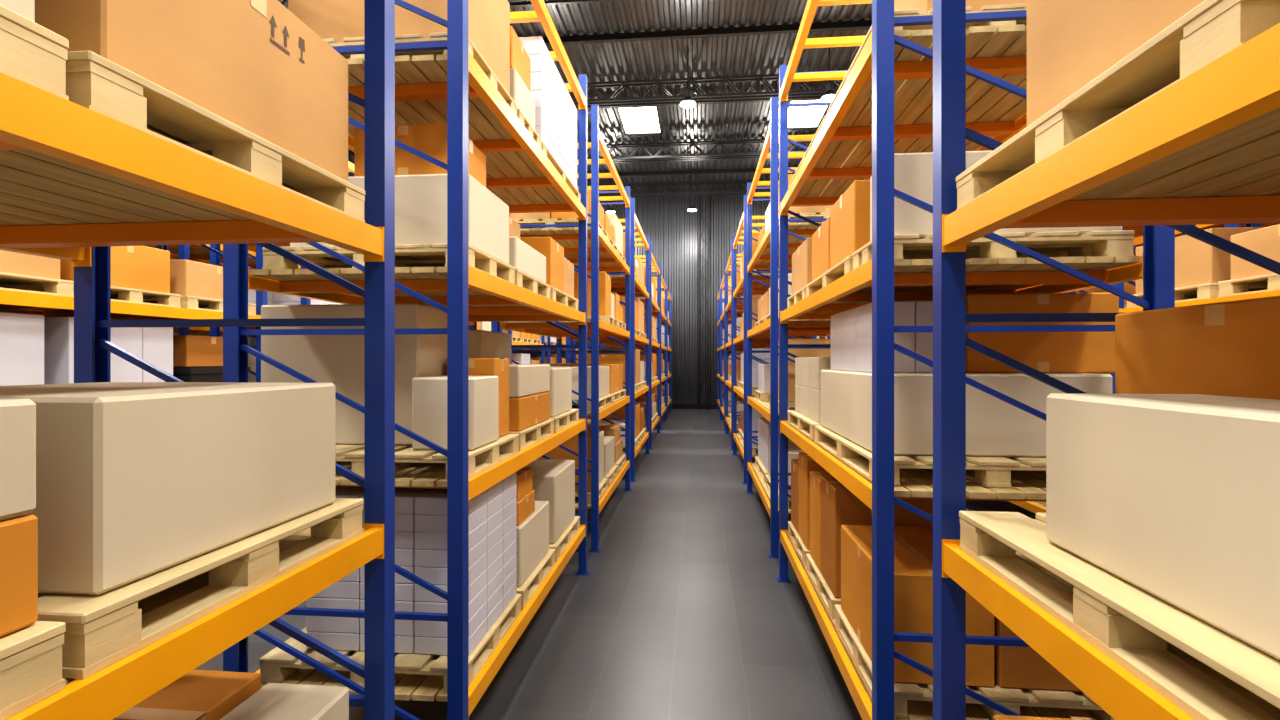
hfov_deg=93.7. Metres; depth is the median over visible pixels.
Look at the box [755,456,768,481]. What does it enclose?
wooden pallet
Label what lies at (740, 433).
wooden pallet
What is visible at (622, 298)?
cardboard box
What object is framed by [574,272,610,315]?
cardboard box
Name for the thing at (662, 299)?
cardboard box
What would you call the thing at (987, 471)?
wooden pallet
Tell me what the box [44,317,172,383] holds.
cartons
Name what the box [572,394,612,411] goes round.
wooden pallet
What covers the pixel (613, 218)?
storage box
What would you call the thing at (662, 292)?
rack
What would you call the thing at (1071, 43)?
cardboard box
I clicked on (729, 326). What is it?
storage box
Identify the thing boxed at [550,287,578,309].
wooden pallet
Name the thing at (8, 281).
wooden pallet
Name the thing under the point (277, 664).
wooden pallet
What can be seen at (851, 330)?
cartons
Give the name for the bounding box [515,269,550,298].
wooden pallet
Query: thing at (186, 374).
cardboard box
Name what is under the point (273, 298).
cartons
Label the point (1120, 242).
wooden pallet
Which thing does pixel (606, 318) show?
wooden pallet
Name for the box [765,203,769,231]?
cartons
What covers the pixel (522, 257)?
storage box
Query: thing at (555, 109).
cartons
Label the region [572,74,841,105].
roof truss
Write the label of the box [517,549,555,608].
wooden pallet
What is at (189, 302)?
wooden pallet
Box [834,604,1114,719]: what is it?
wooden pallet
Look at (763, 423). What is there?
cartons
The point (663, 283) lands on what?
rack
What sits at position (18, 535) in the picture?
cardboard box
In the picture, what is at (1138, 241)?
rack
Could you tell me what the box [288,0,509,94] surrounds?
cardboard box
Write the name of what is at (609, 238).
wooden pallet
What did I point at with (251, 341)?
wall
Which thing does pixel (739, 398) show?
cardboard box
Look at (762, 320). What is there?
wooden pallet
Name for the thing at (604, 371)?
storage box
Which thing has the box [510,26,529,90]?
cardboard box
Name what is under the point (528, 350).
rack
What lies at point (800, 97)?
roof truss
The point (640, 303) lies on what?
cardboard box
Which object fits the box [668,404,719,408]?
baseboard
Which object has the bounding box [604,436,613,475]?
storage box
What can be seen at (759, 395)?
wooden pallet
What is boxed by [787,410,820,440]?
wooden pallet
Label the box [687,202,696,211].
lamp
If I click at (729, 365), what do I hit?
cardboard box
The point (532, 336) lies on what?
cardboard box
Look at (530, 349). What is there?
rack
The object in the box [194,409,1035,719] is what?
floor
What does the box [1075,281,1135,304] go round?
cardboard box
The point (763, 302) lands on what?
cardboard box
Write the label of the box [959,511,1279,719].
wooden pallet
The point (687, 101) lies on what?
lamp
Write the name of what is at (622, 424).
storage box
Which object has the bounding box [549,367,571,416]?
storage box
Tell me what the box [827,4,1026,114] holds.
wooden pallet
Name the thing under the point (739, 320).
storage box
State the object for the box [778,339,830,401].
cardboard box
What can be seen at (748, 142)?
roof truss
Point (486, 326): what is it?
storage box
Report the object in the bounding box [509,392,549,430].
cardboard box
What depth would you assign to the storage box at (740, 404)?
12.52 m
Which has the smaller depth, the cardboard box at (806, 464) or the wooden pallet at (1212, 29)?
the wooden pallet at (1212, 29)
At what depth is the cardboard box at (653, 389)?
16.05 m
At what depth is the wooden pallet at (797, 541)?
4.53 m
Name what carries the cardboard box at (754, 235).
on the wooden pallet
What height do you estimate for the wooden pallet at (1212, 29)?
0.105 m
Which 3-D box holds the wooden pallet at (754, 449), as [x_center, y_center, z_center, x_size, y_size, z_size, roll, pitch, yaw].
[2.174,1.385,9.498,0.940,0.105,0.793,0,0,6]
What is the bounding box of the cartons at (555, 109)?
[518,36,576,188]
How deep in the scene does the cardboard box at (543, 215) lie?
6.07 m
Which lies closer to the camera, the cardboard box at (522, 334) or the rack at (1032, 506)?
the rack at (1032, 506)
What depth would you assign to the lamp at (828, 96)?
11.64 m
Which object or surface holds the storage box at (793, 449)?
on the wooden pallet at (767, 476)
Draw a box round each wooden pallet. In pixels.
[0,5,68,99]
[0,272,73,296]
[0,621,65,719]
[14,286,180,307]
[37,498,363,678]
[66,50,364,221]
[143,296,255,314]
[259,594,521,691]
[262,243,514,283]
[323,32,516,115]
[335,434,518,479]
[509,419,553,450]
[512,337,521,341]
[514,218,607,237]
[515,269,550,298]
[517,109,541,147]
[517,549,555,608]
[522,338,531,342]
[532,339,540,343]
[541,142,580,201]
[549,516,579,561]
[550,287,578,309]
[550,409,578,432]
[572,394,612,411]
[575,478,607,503]
[587,315,617,326]
[603,271,637,278]
[604,465,617,485]
[608,235,617,251]
[611,389,625,402]
[614,454,625,471]
[618,320,625,329]
[635,433,641,443]
[640,428,645,437]
[738,381,743,388]
[738,429,743,438]
[743,384,757,393]
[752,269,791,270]
[752,447,757,453]
[755,317,764,326]
[755,390,769,400]
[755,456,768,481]
[765,308,778,320]
[765,474,790,508]
[769,398,794,412]
[778,212,829,222]
[787,287,805,307]
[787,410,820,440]
[788,115,826,188]
[788,521,809,565]
[806,256,911,296]
[806,554,840,618]
[814,425,1045,487]
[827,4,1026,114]
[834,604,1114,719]
[852,230,1133,269]
[956,0,1279,209]
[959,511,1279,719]
[1126,283,1267,307]
[1218,273,1279,296]
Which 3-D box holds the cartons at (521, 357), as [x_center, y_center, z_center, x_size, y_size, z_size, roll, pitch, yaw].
[-3.124,0.129,14.244,0.855,0.561,0.728,0,0,6]
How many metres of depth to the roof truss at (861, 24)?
11.39 m
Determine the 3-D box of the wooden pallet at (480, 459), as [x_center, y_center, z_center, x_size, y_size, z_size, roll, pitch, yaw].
[-1.186,0.465,3.008,0.960,0.105,0.760,0,0,6]
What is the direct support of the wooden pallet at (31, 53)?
in the rack at (78, 182)
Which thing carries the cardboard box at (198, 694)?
on the wooden pallet
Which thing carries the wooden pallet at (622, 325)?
in the rack at (602, 256)
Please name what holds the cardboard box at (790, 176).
on the cardboard box at (796, 209)
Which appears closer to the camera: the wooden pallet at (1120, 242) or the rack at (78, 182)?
the rack at (78, 182)
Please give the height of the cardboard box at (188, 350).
0.259 m
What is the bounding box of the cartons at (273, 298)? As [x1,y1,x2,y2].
[248,289,339,304]
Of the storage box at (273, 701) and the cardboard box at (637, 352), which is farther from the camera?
the cardboard box at (637, 352)
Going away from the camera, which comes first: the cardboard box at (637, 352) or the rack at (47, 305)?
the rack at (47, 305)
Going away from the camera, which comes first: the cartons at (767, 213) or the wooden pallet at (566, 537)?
the wooden pallet at (566, 537)
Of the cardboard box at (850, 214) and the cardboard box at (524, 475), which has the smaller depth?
the cardboard box at (850, 214)
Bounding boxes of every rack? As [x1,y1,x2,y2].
[0,0,394,719]
[0,243,267,381]
[147,244,300,337]
[210,161,353,375]
[223,0,589,719]
[491,104,631,551]
[508,330,544,363]
[512,336,571,363]
[514,349,529,353]
[514,349,554,353]
[545,340,590,362]
[566,198,649,481]
[601,241,660,448]
[621,266,666,429]
[638,283,671,417]
[717,289,743,418]
[720,265,765,430]
[724,240,769,450]
[732,195,816,483]
[745,97,830,557]
[776,0,1174,719]
[933,0,1279,719]
[1009,225,1195,513]
[1110,223,1279,393]
[1133,223,1279,255]
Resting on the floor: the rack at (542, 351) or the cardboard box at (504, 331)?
the rack at (542, 351)
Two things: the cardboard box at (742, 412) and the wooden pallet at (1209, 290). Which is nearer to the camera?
the wooden pallet at (1209, 290)
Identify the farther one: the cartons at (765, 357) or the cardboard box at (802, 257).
the cartons at (765, 357)
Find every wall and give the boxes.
[170,149,353,345]
[514,194,769,403]
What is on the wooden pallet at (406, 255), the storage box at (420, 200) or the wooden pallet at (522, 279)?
the storage box at (420, 200)
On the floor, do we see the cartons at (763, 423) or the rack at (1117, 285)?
the rack at (1117, 285)
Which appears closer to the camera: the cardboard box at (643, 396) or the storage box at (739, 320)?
the storage box at (739, 320)
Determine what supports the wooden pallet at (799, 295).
in the rack at (883, 108)
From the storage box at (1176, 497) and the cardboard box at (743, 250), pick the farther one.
the cardboard box at (743, 250)
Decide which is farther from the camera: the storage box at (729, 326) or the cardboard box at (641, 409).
the storage box at (729, 326)
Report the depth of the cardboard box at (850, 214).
3.00 m
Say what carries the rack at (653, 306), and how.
on the floor
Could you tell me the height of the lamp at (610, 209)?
1.180 m
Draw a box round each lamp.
[606,178,614,212]
[679,45,695,107]
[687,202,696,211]
[820,47,835,101]
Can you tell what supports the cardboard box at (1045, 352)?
on the storage box at (996, 427)
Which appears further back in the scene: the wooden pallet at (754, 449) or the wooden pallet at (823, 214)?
the wooden pallet at (754, 449)
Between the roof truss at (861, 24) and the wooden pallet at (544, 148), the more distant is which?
the roof truss at (861, 24)
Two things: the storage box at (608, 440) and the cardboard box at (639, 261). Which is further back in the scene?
the cardboard box at (639, 261)
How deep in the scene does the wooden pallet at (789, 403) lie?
5.80 m
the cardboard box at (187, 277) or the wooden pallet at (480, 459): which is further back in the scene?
the cardboard box at (187, 277)
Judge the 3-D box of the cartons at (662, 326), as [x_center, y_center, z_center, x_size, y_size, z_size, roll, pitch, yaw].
[0.426,-0.818,19.794,0.855,0.616,0.728,0,0,6]
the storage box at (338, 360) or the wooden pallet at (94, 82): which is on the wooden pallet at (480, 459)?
the storage box at (338, 360)
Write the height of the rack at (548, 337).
4.340 m
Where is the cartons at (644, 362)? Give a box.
[644,362,645,378]
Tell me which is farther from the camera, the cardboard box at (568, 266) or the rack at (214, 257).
the rack at (214, 257)
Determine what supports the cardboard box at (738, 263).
on the wooden pallet
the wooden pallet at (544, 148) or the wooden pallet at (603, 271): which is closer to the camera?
the wooden pallet at (544, 148)
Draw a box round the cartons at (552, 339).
[540,335,555,341]
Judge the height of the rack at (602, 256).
4.340 m
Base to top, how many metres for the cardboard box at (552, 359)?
0.487 m
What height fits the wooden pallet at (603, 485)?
0.105 m
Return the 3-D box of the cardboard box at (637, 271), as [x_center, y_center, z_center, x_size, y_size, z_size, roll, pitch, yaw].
[-0.462,-1.513,10.611,0.862,0.185,0.736,0,0,6]
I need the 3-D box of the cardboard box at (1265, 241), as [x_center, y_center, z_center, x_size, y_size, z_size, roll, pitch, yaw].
[4.183,-0.656,3.464,0.862,0.291,0.702,0,0,6]
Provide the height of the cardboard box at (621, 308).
0.230 m
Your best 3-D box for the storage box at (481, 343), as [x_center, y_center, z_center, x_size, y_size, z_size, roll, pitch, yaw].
[-1.301,0.095,4.732,0.360,0.629,0.730,0,0,6]
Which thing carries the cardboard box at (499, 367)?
on the wooden pallet at (480, 459)
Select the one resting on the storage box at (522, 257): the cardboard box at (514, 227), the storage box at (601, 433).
the cardboard box at (514, 227)
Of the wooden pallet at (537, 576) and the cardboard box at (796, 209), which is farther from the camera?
the cardboard box at (796, 209)
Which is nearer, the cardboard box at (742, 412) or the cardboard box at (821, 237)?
the cardboard box at (821, 237)
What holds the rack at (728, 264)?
on the floor
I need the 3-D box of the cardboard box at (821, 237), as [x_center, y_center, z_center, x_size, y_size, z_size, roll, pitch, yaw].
[1.421,-0.676,3.741,0.592,0.331,0.522,0,0,6]
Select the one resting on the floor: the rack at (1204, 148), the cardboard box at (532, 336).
the rack at (1204, 148)
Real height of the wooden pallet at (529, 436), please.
0.105 m
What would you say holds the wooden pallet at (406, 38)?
in the rack at (451, 88)
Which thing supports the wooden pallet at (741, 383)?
in the rack at (760, 284)
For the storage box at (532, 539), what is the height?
0.349 m
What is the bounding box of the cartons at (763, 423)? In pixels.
[758,416,778,471]
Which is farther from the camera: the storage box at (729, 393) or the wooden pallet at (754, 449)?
the storage box at (729, 393)
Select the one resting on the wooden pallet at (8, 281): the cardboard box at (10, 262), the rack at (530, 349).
the cardboard box at (10, 262)
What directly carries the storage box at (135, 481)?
on the wooden pallet at (103, 629)
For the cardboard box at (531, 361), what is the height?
0.401 m
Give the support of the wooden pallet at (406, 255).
in the rack at (451, 88)
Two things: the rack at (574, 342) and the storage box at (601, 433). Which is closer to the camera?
the storage box at (601, 433)
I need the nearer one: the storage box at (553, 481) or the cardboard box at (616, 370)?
the storage box at (553, 481)
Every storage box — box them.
[0,0,34,21]
[0,382,334,594]
[0,399,35,520]
[220,683,348,719]
[248,353,255,381]
[261,304,446,444]
[290,174,508,263]
[412,376,498,449]
[468,330,510,363]
[480,322,490,330]
[509,236,545,282]
[509,364,549,397]
[510,68,534,129]
[516,501,548,586]
[524,459,574,543]
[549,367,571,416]
[550,366,609,400]
[587,420,624,444]
[599,431,603,482]
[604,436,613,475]
[606,214,622,254]
[611,293,613,317]
[640,361,643,381]
[652,402,655,416]
[728,324,730,340]
[728,392,730,409]
[737,318,741,335]
[737,401,743,423]
[769,274,791,313]
[769,438,803,494]
[820,370,1112,456]
[870,150,1122,240]
[1046,393,1279,659]
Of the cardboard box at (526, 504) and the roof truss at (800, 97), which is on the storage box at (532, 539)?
the cardboard box at (526, 504)
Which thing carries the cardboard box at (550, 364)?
on the wooden pallet at (620, 394)
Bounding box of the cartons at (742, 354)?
[741,353,743,381]
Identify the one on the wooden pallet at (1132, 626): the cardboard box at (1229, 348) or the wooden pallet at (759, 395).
the cardboard box at (1229, 348)
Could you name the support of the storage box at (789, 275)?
on the wooden pallet
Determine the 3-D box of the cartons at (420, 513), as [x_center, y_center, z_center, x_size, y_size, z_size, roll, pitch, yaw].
[-1.119,0.975,3.082,0.775,0.709,0.715,0,0,6]
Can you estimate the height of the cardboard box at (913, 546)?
0.451 m
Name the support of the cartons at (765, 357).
on the wooden pallet
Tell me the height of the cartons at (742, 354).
0.535 m
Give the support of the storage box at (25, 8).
on the wooden pallet at (31, 53)
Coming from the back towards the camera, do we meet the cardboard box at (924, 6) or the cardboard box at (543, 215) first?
the cardboard box at (543, 215)
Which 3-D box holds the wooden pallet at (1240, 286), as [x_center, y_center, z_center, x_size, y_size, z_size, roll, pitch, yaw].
[4.183,-0.456,3.464,0.940,0.105,0.780,0,0,6]
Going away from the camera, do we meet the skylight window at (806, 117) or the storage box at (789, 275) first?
the storage box at (789, 275)
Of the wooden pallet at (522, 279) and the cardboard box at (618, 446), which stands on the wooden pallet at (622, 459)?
the cardboard box at (618, 446)
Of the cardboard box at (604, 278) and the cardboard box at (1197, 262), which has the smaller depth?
the cardboard box at (1197, 262)
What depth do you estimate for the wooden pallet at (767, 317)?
6.77 m
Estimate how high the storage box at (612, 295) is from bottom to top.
0.314 m
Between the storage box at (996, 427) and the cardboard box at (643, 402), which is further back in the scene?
the cardboard box at (643, 402)
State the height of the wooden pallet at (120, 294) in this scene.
0.105 m
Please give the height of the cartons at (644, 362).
0.359 m
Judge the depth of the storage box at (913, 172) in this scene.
2.48 m
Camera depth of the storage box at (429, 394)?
2.73 m
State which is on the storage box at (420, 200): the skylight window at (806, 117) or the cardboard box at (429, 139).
the cardboard box at (429, 139)
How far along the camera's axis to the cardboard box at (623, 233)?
9.42 m
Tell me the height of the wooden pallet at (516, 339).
0.105 m
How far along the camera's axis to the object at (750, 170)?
19.90 m
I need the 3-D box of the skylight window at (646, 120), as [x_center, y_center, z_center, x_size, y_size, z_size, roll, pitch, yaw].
[0.008,-6.265,15.672,1.060,0.070,1.860,0,0,6]
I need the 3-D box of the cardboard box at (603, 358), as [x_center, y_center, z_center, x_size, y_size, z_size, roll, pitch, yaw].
[-0.544,0.159,9.761,0.862,0.501,0.736,0,0,6]
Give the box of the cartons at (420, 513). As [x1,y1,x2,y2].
[306,471,516,655]
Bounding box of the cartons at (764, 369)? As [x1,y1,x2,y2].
[758,364,769,392]
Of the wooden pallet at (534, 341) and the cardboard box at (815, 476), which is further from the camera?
the wooden pallet at (534, 341)
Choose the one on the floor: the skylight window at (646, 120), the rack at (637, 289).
the rack at (637, 289)
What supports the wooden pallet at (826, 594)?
in the rack at (883, 108)
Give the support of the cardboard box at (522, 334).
on the wooden pallet
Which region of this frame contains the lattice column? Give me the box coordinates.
[698,196,708,409]
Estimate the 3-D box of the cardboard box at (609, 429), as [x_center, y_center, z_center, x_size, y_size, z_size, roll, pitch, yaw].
[-0.699,0.998,8.151,0.802,0.205,0.586,0,0,6]
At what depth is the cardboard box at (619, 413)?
10.25 m
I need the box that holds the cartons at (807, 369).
[795,357,830,422]
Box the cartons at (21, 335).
[0,312,43,385]
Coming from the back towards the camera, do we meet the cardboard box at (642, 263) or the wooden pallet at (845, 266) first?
the cardboard box at (642, 263)
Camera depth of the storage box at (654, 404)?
14.32 m
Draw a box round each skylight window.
[616,106,662,134]
[788,99,828,129]
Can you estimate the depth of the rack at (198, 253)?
7.11 m
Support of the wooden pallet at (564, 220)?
in the rack at (602, 256)
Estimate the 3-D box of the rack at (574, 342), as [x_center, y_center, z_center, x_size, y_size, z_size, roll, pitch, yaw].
[-2.498,-0.310,20.934,1.110,4.340,2.840,0,0,6]
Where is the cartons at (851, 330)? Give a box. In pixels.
[831,301,932,372]
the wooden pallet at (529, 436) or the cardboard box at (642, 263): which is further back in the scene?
the cardboard box at (642, 263)
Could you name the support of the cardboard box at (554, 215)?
on the wooden pallet at (564, 220)
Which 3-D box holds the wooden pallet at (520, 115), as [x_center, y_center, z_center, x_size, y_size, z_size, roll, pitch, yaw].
[-1.128,-1.365,3.666,0.950,0.105,0.480,0,0,6]
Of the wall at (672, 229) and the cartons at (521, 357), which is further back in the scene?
the wall at (672, 229)
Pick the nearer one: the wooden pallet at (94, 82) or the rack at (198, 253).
the wooden pallet at (94, 82)
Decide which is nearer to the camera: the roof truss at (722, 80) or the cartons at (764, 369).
the cartons at (764, 369)
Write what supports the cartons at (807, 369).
on the wooden pallet at (802, 423)
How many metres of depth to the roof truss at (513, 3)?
9.83 m
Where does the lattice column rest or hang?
on the floor
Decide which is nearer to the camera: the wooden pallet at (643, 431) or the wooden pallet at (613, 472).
the wooden pallet at (613, 472)
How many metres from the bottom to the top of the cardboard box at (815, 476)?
0.571 m
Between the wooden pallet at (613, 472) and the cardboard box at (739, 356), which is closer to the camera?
the wooden pallet at (613, 472)
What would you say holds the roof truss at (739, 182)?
attached to the ceiling
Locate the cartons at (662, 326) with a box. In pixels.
[661,325,663,343]
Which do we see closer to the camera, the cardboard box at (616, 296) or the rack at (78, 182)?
the rack at (78, 182)
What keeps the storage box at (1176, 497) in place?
on the wooden pallet at (1132, 626)
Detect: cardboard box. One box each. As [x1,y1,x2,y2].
[0,250,59,278]
[0,515,37,636]
[35,0,347,188]
[60,246,169,292]
[112,670,260,719]
[170,260,222,299]
[173,335,222,366]
[173,367,250,381]
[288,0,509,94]
[354,123,485,186]
[468,358,508,436]
[503,329,514,336]
[509,212,550,228]
[509,217,519,238]
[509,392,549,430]
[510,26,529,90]
[516,467,531,500]
[516,490,534,525]
[520,237,563,291]
[520,332,529,338]
[530,334,539,339]
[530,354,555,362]
[530,360,539,363]
[533,357,554,363]
[537,431,590,492]
[548,363,590,365]
[551,191,603,227]
[564,257,573,296]
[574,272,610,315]
[576,354,624,385]
[577,364,622,393]
[587,349,639,383]
[587,403,639,437]
[587,424,619,443]
[604,214,614,243]
[612,293,619,320]
[614,438,622,462]
[620,296,637,329]
[620,306,622,321]
[623,233,624,249]
[635,266,639,277]
[635,298,643,332]
[635,392,654,403]
[635,400,645,422]
[636,259,641,280]
[640,353,655,377]
[640,408,643,431]
[642,263,643,283]
[644,267,645,286]
[644,316,654,337]
[652,277,655,300]
[652,388,656,409]
[661,296,663,311]
[728,364,730,374]
[737,262,740,284]
[737,355,740,379]
[737,394,743,400]
[741,411,743,432]
[742,250,743,275]
[752,232,768,273]
[752,295,762,326]
[758,225,764,244]
[758,290,768,320]
[778,174,793,199]
[778,200,832,222]
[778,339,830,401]
[791,459,797,531]
[792,237,811,294]
[798,452,825,548]
[810,471,831,571]
[812,217,829,280]
[821,476,932,597]
[830,180,869,268]
[841,525,994,686]
[894,0,1026,32]
[966,293,1118,372]
[993,715,1091,719]
[995,617,1080,690]
[1027,0,1204,125]
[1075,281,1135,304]
[1115,296,1279,399]
[1136,227,1264,293]
[1231,224,1279,279]
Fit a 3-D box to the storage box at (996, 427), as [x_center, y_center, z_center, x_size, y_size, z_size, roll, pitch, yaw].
[1.547,0.235,3.121,0.960,0.349,1.170,0,0,6]
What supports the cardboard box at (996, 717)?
on the wooden pallet
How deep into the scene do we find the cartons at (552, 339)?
16.68 m
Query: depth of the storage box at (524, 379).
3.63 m
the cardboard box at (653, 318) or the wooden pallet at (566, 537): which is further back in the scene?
the cardboard box at (653, 318)
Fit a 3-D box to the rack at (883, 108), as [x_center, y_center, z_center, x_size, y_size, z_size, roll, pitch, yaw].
[1.580,-0.310,3.662,1.110,4.340,2.840,0,0,6]
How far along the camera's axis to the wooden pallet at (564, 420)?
4.62 m
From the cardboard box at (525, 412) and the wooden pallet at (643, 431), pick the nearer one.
the cardboard box at (525, 412)
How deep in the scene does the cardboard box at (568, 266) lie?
4.79 m
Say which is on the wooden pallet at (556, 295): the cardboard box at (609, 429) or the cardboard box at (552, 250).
the cardboard box at (552, 250)
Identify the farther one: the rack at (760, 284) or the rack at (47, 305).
the rack at (760, 284)
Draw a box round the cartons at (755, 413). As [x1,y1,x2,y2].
[752,407,761,446]
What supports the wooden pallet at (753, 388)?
in the rack at (760, 284)
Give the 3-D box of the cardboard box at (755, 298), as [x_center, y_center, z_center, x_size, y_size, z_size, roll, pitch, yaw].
[2.154,-0.755,9.298,0.862,0.488,0.333,0,0,6]
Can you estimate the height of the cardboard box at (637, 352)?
0.597 m
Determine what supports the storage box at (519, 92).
on the wooden pallet at (520, 115)
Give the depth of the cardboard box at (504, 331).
13.08 m
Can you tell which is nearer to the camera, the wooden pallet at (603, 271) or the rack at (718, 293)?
the wooden pallet at (603, 271)
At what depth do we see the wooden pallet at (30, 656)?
0.90 m
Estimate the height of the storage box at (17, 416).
0.178 m
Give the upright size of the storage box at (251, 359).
0.486 m
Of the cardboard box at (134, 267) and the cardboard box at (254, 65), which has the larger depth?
the cardboard box at (134, 267)
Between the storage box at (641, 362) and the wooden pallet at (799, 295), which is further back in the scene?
the storage box at (641, 362)
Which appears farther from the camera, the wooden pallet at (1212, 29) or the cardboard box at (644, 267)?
the cardboard box at (644, 267)
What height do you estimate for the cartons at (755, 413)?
0.583 m
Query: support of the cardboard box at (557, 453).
on the wooden pallet at (603, 485)
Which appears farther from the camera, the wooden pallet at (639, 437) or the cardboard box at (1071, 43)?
the wooden pallet at (639, 437)
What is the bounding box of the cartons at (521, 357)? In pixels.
[512,353,529,363]
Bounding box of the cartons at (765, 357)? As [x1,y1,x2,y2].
[752,348,769,386]
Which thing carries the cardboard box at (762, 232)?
on the wooden pallet
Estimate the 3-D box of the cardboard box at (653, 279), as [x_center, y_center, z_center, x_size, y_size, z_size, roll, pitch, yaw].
[-0.056,-1.702,14.804,0.862,0.563,0.736,0,0,6]
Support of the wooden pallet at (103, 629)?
in the rack at (78, 182)
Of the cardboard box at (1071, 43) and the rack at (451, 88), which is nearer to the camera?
the cardboard box at (1071, 43)
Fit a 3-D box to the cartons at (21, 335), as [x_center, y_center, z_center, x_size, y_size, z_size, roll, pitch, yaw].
[-4.138,0.065,3.394,0.805,0.689,0.755,0,0,6]
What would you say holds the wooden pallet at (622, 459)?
in the rack at (602, 256)
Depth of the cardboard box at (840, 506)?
3.35 m
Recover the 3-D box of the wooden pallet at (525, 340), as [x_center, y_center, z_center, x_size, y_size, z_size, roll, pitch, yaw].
[-3.124,-0.456,14.243,0.940,0.105,0.793,0,0,6]
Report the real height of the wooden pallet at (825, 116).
0.105 m
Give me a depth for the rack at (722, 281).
18.18 m
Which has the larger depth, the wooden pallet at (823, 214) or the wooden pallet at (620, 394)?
the wooden pallet at (620, 394)
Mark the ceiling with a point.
(748, 54)
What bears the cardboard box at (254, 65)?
on the wooden pallet at (94, 82)
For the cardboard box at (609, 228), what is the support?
on the wooden pallet
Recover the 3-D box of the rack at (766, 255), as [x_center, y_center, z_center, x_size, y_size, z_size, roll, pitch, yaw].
[1.903,-0.310,7.006,1.110,4.340,2.840,0,0,6]
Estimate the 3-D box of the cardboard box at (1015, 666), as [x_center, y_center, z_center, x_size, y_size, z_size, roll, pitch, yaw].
[1.725,1.119,2.777,0.462,0.421,0.742,0,0,6]
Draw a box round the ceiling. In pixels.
[278,0,871,191]
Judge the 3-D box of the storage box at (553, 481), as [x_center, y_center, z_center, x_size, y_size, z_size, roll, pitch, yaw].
[-0.989,1.085,4.732,0.820,0.489,0.730,0,0,6]
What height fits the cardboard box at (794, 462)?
0.521 m
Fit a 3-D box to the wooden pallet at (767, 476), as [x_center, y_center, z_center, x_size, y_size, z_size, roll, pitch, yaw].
[1.871,1.385,6.367,0.940,0.105,1.220,0,0,6]
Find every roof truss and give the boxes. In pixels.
[281,0,627,6]
[353,139,810,160]
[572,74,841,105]
[577,179,778,196]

